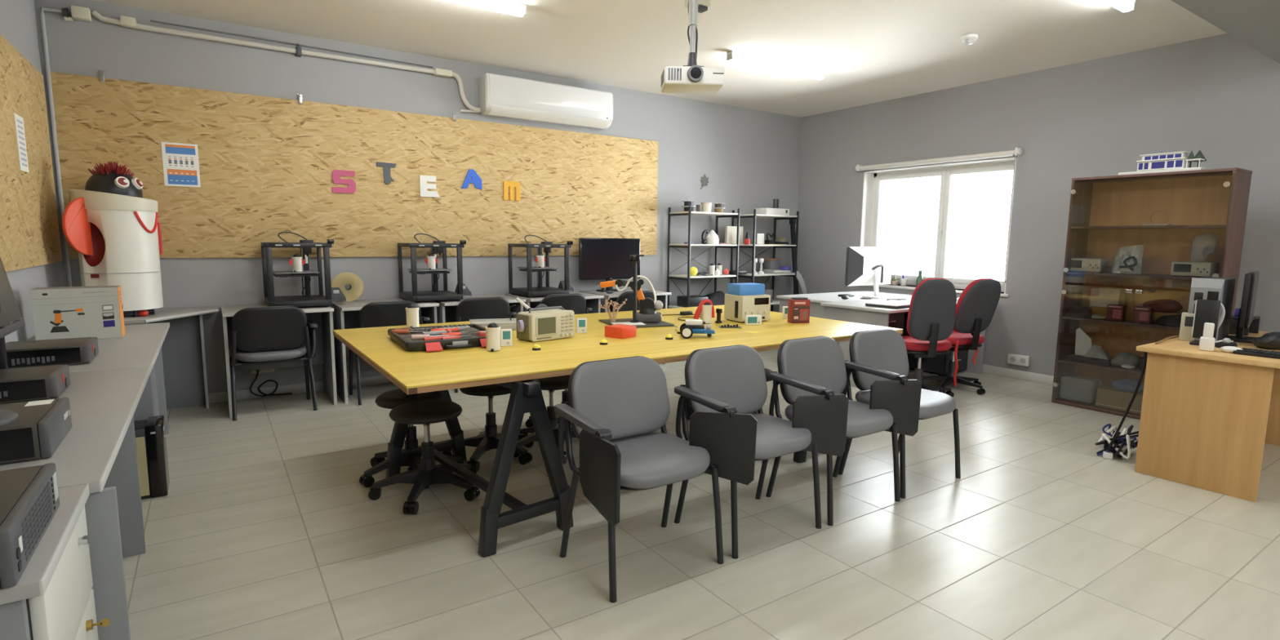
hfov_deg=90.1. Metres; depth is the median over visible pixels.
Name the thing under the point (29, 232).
panel
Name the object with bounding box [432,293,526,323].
desk
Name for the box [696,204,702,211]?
cup
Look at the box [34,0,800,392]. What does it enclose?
wall
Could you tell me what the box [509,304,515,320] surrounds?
cable
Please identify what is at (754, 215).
shelf unit
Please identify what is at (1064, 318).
shelf
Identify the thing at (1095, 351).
folded paper
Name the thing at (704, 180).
leaf ornament
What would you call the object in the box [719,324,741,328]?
circuit board
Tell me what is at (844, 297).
mouse
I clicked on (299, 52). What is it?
clamp
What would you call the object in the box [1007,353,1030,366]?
wall socket
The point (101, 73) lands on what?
clip
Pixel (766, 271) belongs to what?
paper tray
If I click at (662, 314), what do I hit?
cable
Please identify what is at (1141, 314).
carton
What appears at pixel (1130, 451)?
cable
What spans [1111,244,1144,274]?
bag
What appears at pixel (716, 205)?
spool
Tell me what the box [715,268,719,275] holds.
vase
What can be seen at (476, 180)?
letter
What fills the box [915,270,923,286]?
bottle
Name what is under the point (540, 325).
oscilloscope
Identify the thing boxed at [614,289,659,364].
chair
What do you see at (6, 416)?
monitor
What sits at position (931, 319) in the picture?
office chair
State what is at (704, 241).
headset
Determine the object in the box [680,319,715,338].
car
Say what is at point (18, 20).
wall
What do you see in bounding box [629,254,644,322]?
stand
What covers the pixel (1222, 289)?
computer tower
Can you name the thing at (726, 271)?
ball
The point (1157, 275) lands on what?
shelf
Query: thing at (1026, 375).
baseboard
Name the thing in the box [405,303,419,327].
figurine
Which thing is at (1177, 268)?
instrument
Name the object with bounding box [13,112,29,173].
paper notice
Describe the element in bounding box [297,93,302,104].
clip
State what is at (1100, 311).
tray
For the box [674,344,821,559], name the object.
chair
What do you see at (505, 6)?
tube light
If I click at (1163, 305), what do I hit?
pile
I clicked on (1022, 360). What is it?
outlet
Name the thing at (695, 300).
equipment case
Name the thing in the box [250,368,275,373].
wall socket
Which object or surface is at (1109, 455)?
power strip
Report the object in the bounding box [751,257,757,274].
trophy
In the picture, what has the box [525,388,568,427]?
stool
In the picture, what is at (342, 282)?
spool
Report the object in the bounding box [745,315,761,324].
module
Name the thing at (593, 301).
desk
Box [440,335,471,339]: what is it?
pliers
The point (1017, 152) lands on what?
roller blind
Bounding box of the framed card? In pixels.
[756,233,764,244]
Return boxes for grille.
[661,69,664,86]
[667,67,681,80]
[1184,316,1193,326]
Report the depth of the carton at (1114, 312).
5.01 m
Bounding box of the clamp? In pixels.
[295,44,302,57]
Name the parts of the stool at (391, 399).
leg, leg, seat, leg, leg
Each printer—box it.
[260,231,346,306]
[397,233,471,302]
[507,235,573,297]
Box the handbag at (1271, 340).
[1252,332,1279,349]
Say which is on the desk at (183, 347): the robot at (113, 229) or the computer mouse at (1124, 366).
the robot at (113, 229)
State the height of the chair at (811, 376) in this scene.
0.822 m
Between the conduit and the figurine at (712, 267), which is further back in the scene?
the figurine at (712, 267)
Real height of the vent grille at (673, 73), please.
0.065 m
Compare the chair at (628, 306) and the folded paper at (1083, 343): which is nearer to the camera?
the folded paper at (1083, 343)
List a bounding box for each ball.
[689,266,697,275]
[723,268,728,275]
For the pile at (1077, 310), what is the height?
0.106 m
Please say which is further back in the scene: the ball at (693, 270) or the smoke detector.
the ball at (693, 270)
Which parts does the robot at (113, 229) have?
arm, label plate, lid, arm trim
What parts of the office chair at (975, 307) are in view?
leg, leg, seat, leg, leg, arm, backrest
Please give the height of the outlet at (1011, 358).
0.052 m
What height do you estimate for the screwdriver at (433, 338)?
0.026 m
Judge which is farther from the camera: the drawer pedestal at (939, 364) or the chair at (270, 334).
the drawer pedestal at (939, 364)
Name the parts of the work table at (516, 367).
leg, leg, leg, trestle rail, dome button, leg, dome button, dome button, leg, leg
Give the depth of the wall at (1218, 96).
6.01 m
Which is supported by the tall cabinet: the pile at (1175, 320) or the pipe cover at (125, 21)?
the pile at (1175, 320)
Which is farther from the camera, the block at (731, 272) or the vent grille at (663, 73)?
the block at (731, 272)
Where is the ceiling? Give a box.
[92,0,1226,117]
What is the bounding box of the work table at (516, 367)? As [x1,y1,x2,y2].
[332,305,902,557]
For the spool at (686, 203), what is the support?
on the spool at (686, 209)
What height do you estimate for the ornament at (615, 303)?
0.164 m
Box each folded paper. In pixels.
[1075,328,1093,355]
[1083,344,1112,359]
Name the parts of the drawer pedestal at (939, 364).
drawer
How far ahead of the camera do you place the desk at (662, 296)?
6.73 m
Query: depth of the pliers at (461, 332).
3.52 m
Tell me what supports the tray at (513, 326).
on the box at (504, 323)
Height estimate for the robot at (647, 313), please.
0.318 m
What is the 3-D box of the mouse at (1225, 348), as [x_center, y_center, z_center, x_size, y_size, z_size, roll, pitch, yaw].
[3.240,0.162,3.502,0.096,0.036,0.060,6,9,39]
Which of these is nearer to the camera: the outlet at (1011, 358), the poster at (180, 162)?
the poster at (180, 162)
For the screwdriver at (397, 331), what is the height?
0.026 m
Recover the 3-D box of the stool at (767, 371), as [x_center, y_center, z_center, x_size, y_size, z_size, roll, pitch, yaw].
[0.753,0.568,4.351,0.544,0.467,0.572,-4,9,-34]
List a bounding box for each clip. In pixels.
[97,69,105,82]
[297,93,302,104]
[452,111,457,121]
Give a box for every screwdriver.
[391,329,425,333]
[395,328,428,330]
[411,334,448,339]
[422,335,457,341]
[444,326,470,333]
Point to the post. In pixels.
(718, 311)
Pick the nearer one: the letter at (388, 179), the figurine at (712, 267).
the letter at (388, 179)
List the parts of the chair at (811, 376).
leg, arm post, frame, armrest, backrest, leg, seat, leg, leg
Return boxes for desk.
[0,365,151,639]
[0,483,89,639]
[31,322,169,434]
[124,306,218,408]
[221,303,337,417]
[329,297,439,404]
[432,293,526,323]
[505,291,604,313]
[578,288,671,364]
[776,290,912,350]
[820,296,985,387]
[1134,330,1279,502]
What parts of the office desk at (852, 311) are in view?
panel, panel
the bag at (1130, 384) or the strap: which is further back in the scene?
the strap
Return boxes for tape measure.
[477,330,485,337]
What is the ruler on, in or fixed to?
on the office desk at (852, 311)
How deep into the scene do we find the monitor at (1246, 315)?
3.79 m
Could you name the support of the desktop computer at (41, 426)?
on the desk at (99, 451)
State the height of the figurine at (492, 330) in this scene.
0.144 m
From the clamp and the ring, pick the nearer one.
the ring
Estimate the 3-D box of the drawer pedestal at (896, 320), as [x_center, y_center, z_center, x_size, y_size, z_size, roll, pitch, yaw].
[2.134,0.232,6.035,0.400,0.700,0.534,-4,9,-34]
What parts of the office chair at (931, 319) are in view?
seat, backrest, leg, arm, leg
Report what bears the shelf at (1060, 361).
attached to the tall cabinet
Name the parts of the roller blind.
pull chain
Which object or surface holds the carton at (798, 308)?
on the work table at (516, 367)
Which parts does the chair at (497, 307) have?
backrest, armrest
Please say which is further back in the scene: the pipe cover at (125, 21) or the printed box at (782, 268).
the printed box at (782, 268)
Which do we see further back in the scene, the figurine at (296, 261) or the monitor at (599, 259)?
the monitor at (599, 259)
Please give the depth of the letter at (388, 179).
5.63 m
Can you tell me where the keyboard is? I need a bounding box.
[1232,347,1279,359]
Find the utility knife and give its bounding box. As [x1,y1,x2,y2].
[422,330,456,335]
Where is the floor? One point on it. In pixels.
(266, 527)
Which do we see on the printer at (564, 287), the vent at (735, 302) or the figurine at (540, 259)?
the figurine at (540, 259)
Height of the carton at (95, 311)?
0.287 m
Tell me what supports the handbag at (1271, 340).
on the desk at (1207, 418)
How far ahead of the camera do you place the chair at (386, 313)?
5.10 m
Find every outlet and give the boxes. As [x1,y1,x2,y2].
[1009,356,1015,361]
[1020,358,1025,363]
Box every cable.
[150,19,432,67]
[249,369,292,396]
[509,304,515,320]
[662,314,700,320]
[687,0,697,59]
[1095,425,1138,457]
[1097,423,1137,455]
[1097,426,1133,459]
[1106,351,1146,450]
[1155,335,1178,344]
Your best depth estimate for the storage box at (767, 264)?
8.11 m
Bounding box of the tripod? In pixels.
[789,219,799,294]
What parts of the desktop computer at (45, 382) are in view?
port panel, panel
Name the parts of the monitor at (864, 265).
cable arm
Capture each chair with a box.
[229,305,317,421]
[349,300,429,405]
[454,296,516,392]
[539,293,591,314]
[554,355,724,602]
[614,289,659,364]
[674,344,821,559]
[765,336,900,525]
[837,328,960,498]
[901,277,956,396]
[922,278,1000,395]
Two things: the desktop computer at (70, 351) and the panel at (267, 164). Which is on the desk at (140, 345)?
the desktop computer at (70, 351)
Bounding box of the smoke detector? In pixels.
[960,33,977,44]
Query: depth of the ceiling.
5.05 m
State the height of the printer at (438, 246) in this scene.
0.586 m
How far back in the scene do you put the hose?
5.90 m
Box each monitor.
[0,257,25,368]
[0,408,18,426]
[578,237,639,292]
[844,246,893,298]
[1226,271,1259,343]
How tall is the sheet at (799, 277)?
0.490 m
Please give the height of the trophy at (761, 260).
0.190 m
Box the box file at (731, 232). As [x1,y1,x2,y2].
[724,226,743,244]
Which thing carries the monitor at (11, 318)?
on the desk at (99, 451)
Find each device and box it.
[1067,354,1113,366]
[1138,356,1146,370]
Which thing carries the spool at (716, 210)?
on the shelf unit at (718, 215)
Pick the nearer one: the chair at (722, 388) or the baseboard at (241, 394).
the chair at (722, 388)
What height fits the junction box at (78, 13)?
0.100 m
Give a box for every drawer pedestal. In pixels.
[26,505,110,639]
[888,312,904,335]
[902,311,968,373]
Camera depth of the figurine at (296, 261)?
4.98 m
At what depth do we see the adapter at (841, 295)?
6.80 m
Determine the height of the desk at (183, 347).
0.775 m
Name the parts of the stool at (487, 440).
leg, leg, seat, leg, leg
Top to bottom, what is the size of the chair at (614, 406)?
0.822 m
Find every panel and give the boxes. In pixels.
[0,34,62,271]
[50,71,657,258]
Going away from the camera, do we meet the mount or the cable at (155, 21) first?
the mount
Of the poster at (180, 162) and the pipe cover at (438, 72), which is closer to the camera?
the poster at (180, 162)
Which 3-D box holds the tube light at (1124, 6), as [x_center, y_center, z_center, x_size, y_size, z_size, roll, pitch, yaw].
[2.777,-2.062,3.949,1.200,0.073,0.072,-4,9,-34]
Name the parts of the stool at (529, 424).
leg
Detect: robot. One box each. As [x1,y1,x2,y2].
[62,161,163,316]
[600,275,662,322]
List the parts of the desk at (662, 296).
panel, modesty panel, panel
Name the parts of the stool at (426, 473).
leg, leg, leg, seat, leg, leg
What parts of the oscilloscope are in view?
carry handle, panel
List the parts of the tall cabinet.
panel, glass door, panel, clip handle, clip handle, glass door, panel, glass door, circuit strip, panel, panel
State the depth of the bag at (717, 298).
7.52 m
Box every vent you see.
[22,481,53,560]
[734,301,737,318]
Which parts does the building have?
board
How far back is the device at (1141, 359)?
4.92 m
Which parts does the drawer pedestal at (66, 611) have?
knob, drawer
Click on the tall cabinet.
(1206, 210)
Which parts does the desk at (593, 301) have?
panel, modesty panel, panel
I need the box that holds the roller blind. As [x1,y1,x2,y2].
[855,147,1022,283]
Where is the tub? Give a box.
[701,202,711,212]
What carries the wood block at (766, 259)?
on the storage box at (767, 264)
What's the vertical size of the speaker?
0.170 m
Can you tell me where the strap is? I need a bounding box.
[953,341,977,386]
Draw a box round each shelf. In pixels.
[1057,358,1145,374]
[1062,315,1180,329]
[1066,271,1204,279]
[1071,224,1226,229]
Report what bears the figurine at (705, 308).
on the work table at (516, 367)
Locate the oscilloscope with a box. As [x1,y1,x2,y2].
[515,306,574,342]
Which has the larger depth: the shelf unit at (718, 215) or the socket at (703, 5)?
the shelf unit at (718, 215)
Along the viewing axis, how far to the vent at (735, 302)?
4.51 m
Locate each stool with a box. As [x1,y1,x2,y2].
[359,388,465,488]
[368,399,479,514]
[442,383,533,471]
[513,374,577,459]
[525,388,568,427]
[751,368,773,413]
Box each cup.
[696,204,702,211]
[900,275,907,285]
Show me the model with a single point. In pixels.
(712, 237)
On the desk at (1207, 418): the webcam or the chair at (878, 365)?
the webcam
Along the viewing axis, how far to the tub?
7.34 m
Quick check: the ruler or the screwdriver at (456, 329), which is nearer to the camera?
the screwdriver at (456, 329)
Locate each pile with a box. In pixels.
[1065,304,1092,317]
[1091,314,1106,319]
[1142,298,1182,312]
[1155,314,1182,327]
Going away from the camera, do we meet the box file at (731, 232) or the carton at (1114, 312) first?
the carton at (1114, 312)
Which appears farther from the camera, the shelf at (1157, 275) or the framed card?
the framed card
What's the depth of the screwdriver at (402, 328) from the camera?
3.61 m
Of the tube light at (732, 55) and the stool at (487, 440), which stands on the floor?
the stool at (487, 440)
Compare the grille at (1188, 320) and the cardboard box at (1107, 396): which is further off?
the cardboard box at (1107, 396)
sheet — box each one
[610,322,645,324]
[792,271,807,293]
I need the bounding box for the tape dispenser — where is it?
[1199,322,1215,351]
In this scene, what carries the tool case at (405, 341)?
on the work table at (516, 367)
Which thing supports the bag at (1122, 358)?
on the tall cabinet
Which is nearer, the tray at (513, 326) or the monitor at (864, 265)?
the tray at (513, 326)
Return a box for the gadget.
[764,232,774,244]
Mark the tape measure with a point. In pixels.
(482, 333)
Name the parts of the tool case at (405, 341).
socket strip, socket strip, carry handle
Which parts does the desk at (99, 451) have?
panel, panel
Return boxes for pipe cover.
[119,15,136,28]
[434,67,452,77]
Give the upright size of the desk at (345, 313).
0.780 m
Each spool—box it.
[337,277,357,296]
[684,201,693,206]
[684,206,693,211]
[714,203,723,208]
[714,208,723,213]
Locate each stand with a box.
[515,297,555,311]
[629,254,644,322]
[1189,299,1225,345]
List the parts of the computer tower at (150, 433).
panel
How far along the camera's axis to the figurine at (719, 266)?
7.51 m
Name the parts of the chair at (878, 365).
leg, arm post, frame, armrest, backrest, leg, leg, seat, leg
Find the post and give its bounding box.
[715,308,722,323]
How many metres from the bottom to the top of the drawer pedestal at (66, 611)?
0.695 m
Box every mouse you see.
[841,295,848,299]
[1120,364,1134,368]
[1219,346,1243,352]
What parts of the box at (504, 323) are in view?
lid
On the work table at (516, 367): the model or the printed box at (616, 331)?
the printed box at (616, 331)
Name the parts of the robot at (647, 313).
arm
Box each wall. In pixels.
[0,0,63,342]
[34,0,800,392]
[796,33,1279,376]
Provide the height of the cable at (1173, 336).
0.024 m
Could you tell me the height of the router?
0.210 m
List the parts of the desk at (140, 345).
panel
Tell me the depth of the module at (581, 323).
3.91 m
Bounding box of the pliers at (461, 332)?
[440,331,468,335]
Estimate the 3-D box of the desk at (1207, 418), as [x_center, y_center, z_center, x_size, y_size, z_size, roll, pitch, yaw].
[3.705,0.510,3.918,1.570,0.750,0.650,-4,9,-34]
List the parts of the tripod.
leg, leg, leg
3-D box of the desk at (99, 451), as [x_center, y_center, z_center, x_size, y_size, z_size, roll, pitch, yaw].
[-1.980,0.684,2.080,0.620,0.750,1.620,-4,9,-34]
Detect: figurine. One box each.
[288,253,305,271]
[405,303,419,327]
[424,253,437,270]
[484,322,500,351]
[534,253,546,267]
[693,298,714,324]
[708,263,715,275]
[715,263,722,275]
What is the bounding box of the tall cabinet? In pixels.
[1051,167,1252,419]
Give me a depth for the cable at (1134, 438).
4.04 m
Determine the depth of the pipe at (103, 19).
4.98 m
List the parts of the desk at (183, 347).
panel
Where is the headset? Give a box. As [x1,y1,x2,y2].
[701,229,708,244]
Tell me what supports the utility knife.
in the tool case at (405, 341)
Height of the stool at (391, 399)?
0.467 m
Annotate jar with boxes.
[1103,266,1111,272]
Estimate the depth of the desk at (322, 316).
5.08 m
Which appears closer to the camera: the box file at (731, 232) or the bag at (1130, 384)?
the bag at (1130, 384)
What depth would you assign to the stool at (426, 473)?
3.28 m
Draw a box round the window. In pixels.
[859,156,1016,297]
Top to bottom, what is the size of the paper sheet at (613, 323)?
0.002 m
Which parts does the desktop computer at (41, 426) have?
panel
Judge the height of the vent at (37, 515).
0.069 m
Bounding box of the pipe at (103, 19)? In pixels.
[91,10,435,74]
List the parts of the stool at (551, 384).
leg, leg, seat, leg, leg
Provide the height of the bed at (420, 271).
0.037 m
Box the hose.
[452,71,480,112]
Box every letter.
[332,169,355,193]
[376,161,396,184]
[419,175,439,197]
[461,168,482,189]
[502,181,519,200]
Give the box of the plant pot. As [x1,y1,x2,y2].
[891,264,897,284]
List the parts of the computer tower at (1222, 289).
port panel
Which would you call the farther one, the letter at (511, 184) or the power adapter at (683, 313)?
the letter at (511, 184)
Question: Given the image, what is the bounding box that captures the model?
[706,230,719,244]
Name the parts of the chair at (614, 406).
arm post, leg, frame, armrest, leg, backrest, seat, leg, frame, leg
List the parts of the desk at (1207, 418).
panel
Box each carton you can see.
[30,285,124,340]
[787,297,810,323]
[1106,303,1126,321]
[1132,306,1154,324]
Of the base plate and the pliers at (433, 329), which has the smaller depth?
the pliers at (433, 329)
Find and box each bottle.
[744,231,750,244]
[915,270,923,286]
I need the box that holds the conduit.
[40,7,71,286]
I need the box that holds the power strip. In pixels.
[1101,443,1113,459]
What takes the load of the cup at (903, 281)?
on the window
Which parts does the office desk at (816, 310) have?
panel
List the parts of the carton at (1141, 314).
print panel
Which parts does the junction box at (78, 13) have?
knob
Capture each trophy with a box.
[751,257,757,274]
[757,257,764,274]
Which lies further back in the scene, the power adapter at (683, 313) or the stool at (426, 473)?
the power adapter at (683, 313)
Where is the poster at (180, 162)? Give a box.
[160,142,200,187]
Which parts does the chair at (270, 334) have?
frame, leg, backrest, seat, leg, frame, armrest, leg, arm post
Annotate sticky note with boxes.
[746,330,760,333]
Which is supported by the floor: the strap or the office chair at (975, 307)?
the office chair at (975, 307)
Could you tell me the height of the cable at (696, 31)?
0.618 m
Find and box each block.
[728,270,746,274]
[764,257,780,260]
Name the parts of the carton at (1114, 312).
print panel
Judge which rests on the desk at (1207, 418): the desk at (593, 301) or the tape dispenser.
the tape dispenser
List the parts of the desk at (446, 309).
panel, modesty panel, panel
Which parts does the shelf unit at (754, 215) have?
post, rail, rail, rail, post, post, rail, rail, rail, post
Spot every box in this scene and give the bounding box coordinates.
[61,4,91,22]
[469,318,516,330]
[604,324,635,338]
[727,282,764,295]
[763,259,780,270]
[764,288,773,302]
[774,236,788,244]
[779,266,791,270]
[1089,287,1125,307]
[1095,385,1143,414]
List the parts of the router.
casing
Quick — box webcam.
[1214,337,1237,347]
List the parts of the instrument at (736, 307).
panel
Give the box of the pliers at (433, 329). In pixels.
[430,328,459,331]
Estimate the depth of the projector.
3.55 m
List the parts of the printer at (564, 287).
post, post, frame, post, post, stepper motor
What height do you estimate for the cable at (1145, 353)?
0.693 m
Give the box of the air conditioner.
[478,72,613,129]
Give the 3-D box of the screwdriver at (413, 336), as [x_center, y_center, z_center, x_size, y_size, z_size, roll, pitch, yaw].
[-1.117,0.087,3.409,0.190,0.026,0.025,-2,8,-22]
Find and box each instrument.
[724,293,770,322]
[1070,257,1108,272]
[1169,261,1219,276]
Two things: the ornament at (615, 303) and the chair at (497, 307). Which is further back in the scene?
the chair at (497, 307)
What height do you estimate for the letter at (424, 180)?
0.190 m
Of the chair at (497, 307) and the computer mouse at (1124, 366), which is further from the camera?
the chair at (497, 307)
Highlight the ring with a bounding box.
[1150,210,1168,223]
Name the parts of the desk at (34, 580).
panel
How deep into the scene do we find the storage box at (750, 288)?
4.53 m
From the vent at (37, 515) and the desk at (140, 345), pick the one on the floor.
the desk at (140, 345)
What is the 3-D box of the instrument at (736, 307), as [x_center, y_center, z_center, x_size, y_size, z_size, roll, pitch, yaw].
[0.774,-0.090,4.599,0.253,0.190,0.232,-3,8,-28]
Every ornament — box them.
[598,297,626,322]
[700,173,708,189]
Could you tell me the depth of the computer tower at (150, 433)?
3.24 m
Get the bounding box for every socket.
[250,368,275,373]
[684,0,711,13]
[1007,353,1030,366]
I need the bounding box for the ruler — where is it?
[886,298,906,300]
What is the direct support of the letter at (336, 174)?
attached to the panel at (267, 164)
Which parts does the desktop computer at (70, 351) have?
port panel, panel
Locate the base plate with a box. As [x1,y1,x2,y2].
[599,318,674,328]
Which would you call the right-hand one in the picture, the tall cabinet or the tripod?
the tall cabinet
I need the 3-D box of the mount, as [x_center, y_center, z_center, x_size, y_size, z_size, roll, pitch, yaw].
[0.302,-1.750,3.615,0.160,0.658,0.160,-4,9,-34]
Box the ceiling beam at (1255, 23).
[1171,0,1279,63]
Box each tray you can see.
[398,327,480,342]
[470,322,516,330]
[759,267,791,273]
[1084,305,1182,323]
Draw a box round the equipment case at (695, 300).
[676,294,708,306]
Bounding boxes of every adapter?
[680,311,693,315]
[837,293,853,297]
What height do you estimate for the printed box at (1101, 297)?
0.155 m
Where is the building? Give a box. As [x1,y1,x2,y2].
[1118,150,1208,175]
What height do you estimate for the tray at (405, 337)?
0.016 m
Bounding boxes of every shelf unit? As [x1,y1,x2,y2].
[666,206,740,308]
[730,208,799,311]
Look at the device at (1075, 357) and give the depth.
5.19 m
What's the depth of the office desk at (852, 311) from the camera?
5.94 m
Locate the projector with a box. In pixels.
[660,65,724,94]
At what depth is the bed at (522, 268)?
6.16 m
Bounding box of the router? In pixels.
[755,199,789,215]
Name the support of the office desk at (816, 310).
on the floor
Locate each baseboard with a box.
[208,374,391,403]
[982,364,1053,385]
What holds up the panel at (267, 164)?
attached to the wall at (749, 158)
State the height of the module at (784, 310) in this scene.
0.092 m
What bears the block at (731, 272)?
on the shelf unit at (754, 215)
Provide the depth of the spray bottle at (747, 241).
7.71 m
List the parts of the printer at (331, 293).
post, post, frame, post, post, stepper motor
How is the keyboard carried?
on the desk at (1207, 418)
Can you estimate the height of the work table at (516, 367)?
0.793 m
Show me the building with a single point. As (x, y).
(1175, 161)
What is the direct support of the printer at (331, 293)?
on the desk at (322, 316)
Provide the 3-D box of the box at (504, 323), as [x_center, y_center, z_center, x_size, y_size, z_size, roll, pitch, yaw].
[-0.910,0.029,4.077,0.330,0.050,0.230,-2,8,-19]
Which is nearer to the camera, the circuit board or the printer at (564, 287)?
the circuit board
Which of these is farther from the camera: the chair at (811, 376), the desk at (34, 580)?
the chair at (811, 376)
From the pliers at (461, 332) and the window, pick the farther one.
the window
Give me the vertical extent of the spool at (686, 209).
0.060 m
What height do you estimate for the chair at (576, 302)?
0.822 m
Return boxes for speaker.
[1178,312,1194,341]
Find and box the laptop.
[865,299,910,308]
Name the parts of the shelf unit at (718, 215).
post, rail, rail, rail, post, cable coil, post, rail, rail, post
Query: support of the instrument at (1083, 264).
on the tall cabinet
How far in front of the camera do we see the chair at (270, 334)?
4.70 m
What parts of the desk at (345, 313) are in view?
panel, modesty panel, panel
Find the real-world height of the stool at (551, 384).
0.467 m
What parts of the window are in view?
sash, sill, handle, sash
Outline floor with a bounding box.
[122,349,1279,639]
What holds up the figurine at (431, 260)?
on the printer at (438, 246)
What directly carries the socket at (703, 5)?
attached to the ceiling
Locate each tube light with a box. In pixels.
[444,0,526,17]
[726,50,825,80]
[1099,0,1135,13]
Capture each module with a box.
[500,328,512,346]
[576,317,586,333]
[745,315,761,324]
[782,306,787,319]
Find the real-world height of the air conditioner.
0.353 m
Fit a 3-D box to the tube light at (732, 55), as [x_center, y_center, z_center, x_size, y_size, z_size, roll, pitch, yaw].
[1.266,-2.317,5.844,1.200,0.073,0.072,-4,9,-34]
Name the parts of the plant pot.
pot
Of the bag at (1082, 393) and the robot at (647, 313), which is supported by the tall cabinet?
the bag at (1082, 393)
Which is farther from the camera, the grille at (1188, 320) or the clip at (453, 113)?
the clip at (453, 113)
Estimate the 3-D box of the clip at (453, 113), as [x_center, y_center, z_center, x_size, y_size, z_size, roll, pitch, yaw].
[-1.711,-1.878,5.905,0.040,0.080,0.020,-4,9,-34]
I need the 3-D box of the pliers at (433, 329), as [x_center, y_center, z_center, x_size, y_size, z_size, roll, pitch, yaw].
[-1.117,0.059,3.669,0.162,0.018,0.078,-2,8,-17]
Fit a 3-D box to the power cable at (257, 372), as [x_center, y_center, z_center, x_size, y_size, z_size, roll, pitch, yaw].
[-3.037,0.515,5.257,0.314,0.250,0.083,-6,10,-41]
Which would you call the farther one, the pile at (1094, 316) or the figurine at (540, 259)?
the figurine at (540, 259)
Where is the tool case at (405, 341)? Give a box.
[387,324,486,351]
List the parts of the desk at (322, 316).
panel, modesty panel, panel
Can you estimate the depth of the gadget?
7.96 m
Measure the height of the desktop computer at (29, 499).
0.100 m
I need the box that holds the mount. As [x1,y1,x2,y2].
[683,0,703,66]
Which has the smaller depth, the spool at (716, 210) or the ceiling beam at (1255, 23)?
the ceiling beam at (1255, 23)
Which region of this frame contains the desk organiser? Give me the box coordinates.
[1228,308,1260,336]
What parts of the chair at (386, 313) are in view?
leg, frame, leg, backrest, armrest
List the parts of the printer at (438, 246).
post, post, frame, post, post, stepper motor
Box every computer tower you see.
[133,415,169,499]
[1187,276,1235,341]
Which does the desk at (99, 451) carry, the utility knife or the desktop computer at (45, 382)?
the desktop computer at (45, 382)
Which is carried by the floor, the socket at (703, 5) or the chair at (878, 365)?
the chair at (878, 365)
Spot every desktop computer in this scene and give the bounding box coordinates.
[0,364,70,404]
[0,397,71,463]
[0,462,59,588]
[5,337,98,368]
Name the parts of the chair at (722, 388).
arm post, leg, frame, armrest, backrest, leg, frame, leg, seat, leg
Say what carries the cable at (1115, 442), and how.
on the floor
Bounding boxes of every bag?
[703,291,724,305]
[1064,383,1094,399]
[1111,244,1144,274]
[1111,351,1140,368]
[1111,378,1144,392]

